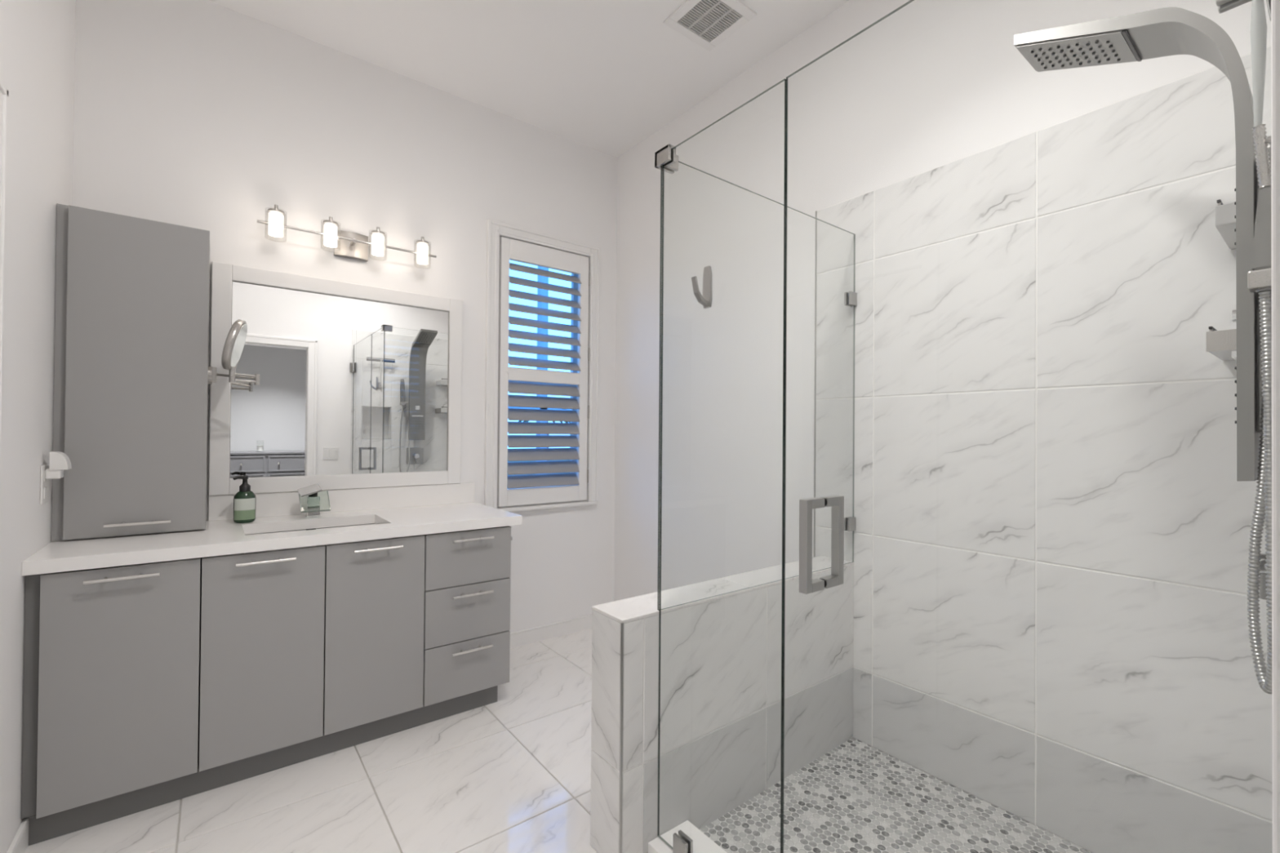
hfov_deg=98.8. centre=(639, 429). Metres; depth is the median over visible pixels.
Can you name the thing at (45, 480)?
socket
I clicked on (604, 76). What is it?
ceiling
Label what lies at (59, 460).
diffuser
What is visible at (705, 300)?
robe hook
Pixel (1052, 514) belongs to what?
wall
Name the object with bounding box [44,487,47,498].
socket
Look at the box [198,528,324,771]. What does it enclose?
base cabinet
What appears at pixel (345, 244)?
vanity light
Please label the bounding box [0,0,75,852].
wall
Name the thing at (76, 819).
toe kick
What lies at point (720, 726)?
wall
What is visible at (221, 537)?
countertop
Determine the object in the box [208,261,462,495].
wall mirror
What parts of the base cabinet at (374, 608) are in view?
handle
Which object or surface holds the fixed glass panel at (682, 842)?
on the curb
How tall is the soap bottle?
0.189 m
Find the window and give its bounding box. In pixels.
[484,218,600,514]
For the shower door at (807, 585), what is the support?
attached to the wall
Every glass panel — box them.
[654,143,857,610]
[657,78,786,852]
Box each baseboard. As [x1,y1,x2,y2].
[6,817,28,852]
[510,613,592,648]
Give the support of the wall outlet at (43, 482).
attached to the wall at (37, 37)
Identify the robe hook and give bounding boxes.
[691,266,712,308]
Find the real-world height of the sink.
0.132 m
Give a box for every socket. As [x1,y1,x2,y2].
[44,470,48,481]
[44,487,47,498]
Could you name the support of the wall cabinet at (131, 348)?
on the countertop
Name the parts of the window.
frame, sill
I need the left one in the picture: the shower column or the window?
the window
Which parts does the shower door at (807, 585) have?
handle, handle, glass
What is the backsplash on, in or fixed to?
attached to the wall at (201, 114)
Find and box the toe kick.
[28,685,497,845]
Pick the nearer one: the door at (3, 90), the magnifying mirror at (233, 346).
the door at (3, 90)
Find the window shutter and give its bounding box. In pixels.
[497,236,590,506]
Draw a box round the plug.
[45,451,71,479]
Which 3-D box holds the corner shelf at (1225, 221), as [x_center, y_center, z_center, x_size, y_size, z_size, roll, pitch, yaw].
[1.423,-0.479,1.232,0.244,0.060,0.158,1,-1,-38]
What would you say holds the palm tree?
on the ground
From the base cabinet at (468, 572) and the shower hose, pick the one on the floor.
the base cabinet at (468, 572)
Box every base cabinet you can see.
[21,557,201,819]
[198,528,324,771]
[311,528,425,735]
[422,525,512,706]
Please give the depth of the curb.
1.53 m
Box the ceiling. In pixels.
[207,0,849,158]
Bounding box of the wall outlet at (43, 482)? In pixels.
[40,464,48,504]
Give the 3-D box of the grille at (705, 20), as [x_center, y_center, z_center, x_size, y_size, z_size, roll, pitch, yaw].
[0.292,-1.725,2.305,0.196,0.005,0.196,1,-1,-38]
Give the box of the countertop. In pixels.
[22,502,522,575]
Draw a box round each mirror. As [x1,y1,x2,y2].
[207,319,259,385]
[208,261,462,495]
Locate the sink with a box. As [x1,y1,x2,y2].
[244,523,389,553]
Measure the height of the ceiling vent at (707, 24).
0.010 m
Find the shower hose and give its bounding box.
[1246,143,1271,693]
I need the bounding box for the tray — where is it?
[1208,349,1236,360]
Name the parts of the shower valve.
stem, lever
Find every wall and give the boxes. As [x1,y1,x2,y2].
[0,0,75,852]
[72,0,617,632]
[590,555,853,852]
[613,0,1272,852]
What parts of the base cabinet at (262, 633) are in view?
handle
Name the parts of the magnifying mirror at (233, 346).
arm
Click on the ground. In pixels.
(564, 460)
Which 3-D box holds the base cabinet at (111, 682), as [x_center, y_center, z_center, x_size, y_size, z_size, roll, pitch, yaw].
[-1.737,0.756,1.862,0.388,0.688,0.612,1,-1,-38]
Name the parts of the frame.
rail, post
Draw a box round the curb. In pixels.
[648,820,727,852]
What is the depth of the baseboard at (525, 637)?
3.18 m
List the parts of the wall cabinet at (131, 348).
handle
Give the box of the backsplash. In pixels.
[208,482,474,520]
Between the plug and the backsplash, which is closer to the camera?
the plug
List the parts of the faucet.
lever, lever stem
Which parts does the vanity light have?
lamp shade, lamp shade, plate, lamp shade, lamp shade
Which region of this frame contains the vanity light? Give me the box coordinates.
[257,204,436,265]
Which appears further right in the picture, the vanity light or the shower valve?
the shower valve
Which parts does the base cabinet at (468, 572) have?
drawer, drawer, drawer, handle, handle, handle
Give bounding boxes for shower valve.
[1258,552,1267,599]
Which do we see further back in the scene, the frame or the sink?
the frame
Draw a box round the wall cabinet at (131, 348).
[51,203,209,542]
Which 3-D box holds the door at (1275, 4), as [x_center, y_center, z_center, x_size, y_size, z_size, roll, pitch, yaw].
[0.207,0.193,0.121,0.936,1.999,0.140,1,-1,-38]
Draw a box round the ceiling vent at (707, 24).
[663,0,756,51]
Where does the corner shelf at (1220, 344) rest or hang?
attached to the wall
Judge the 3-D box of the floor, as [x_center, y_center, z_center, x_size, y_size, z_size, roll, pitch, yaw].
[-0.251,1.230,1.589,2.619,0.063,3.065,1,-1,-38]
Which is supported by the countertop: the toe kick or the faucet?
the faucet
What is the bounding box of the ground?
[506,459,569,488]
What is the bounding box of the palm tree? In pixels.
[517,420,569,461]
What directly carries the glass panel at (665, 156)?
on the wall at (720, 726)
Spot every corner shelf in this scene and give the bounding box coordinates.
[1205,326,1236,360]
[1215,199,1235,249]
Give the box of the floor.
[25,627,1093,852]
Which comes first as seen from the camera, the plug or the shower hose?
the shower hose
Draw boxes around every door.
[0,77,8,559]
[782,0,1252,852]
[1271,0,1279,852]
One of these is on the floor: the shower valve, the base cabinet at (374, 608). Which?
the base cabinet at (374, 608)
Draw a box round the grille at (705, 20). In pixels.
[677,0,742,42]
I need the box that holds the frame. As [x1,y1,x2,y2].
[507,266,569,474]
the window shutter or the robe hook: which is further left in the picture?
the window shutter
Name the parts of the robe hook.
hook arm, plate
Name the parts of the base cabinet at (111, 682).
handle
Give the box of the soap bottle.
[233,475,256,523]
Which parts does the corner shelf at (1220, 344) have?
rail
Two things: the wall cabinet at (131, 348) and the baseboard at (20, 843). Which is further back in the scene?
the wall cabinet at (131, 348)
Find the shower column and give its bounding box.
[1013,7,1271,481]
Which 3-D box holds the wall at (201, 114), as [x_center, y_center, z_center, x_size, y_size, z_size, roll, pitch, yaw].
[-1.158,-0.267,2.790,2.619,2.942,0.140,1,-1,-38]
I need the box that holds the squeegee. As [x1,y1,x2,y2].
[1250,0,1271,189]
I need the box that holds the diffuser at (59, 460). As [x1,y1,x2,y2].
[48,451,71,470]
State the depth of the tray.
1.26 m
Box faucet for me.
[297,483,330,517]
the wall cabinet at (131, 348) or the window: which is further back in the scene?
the window
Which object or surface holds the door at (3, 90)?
in the wall at (37, 37)

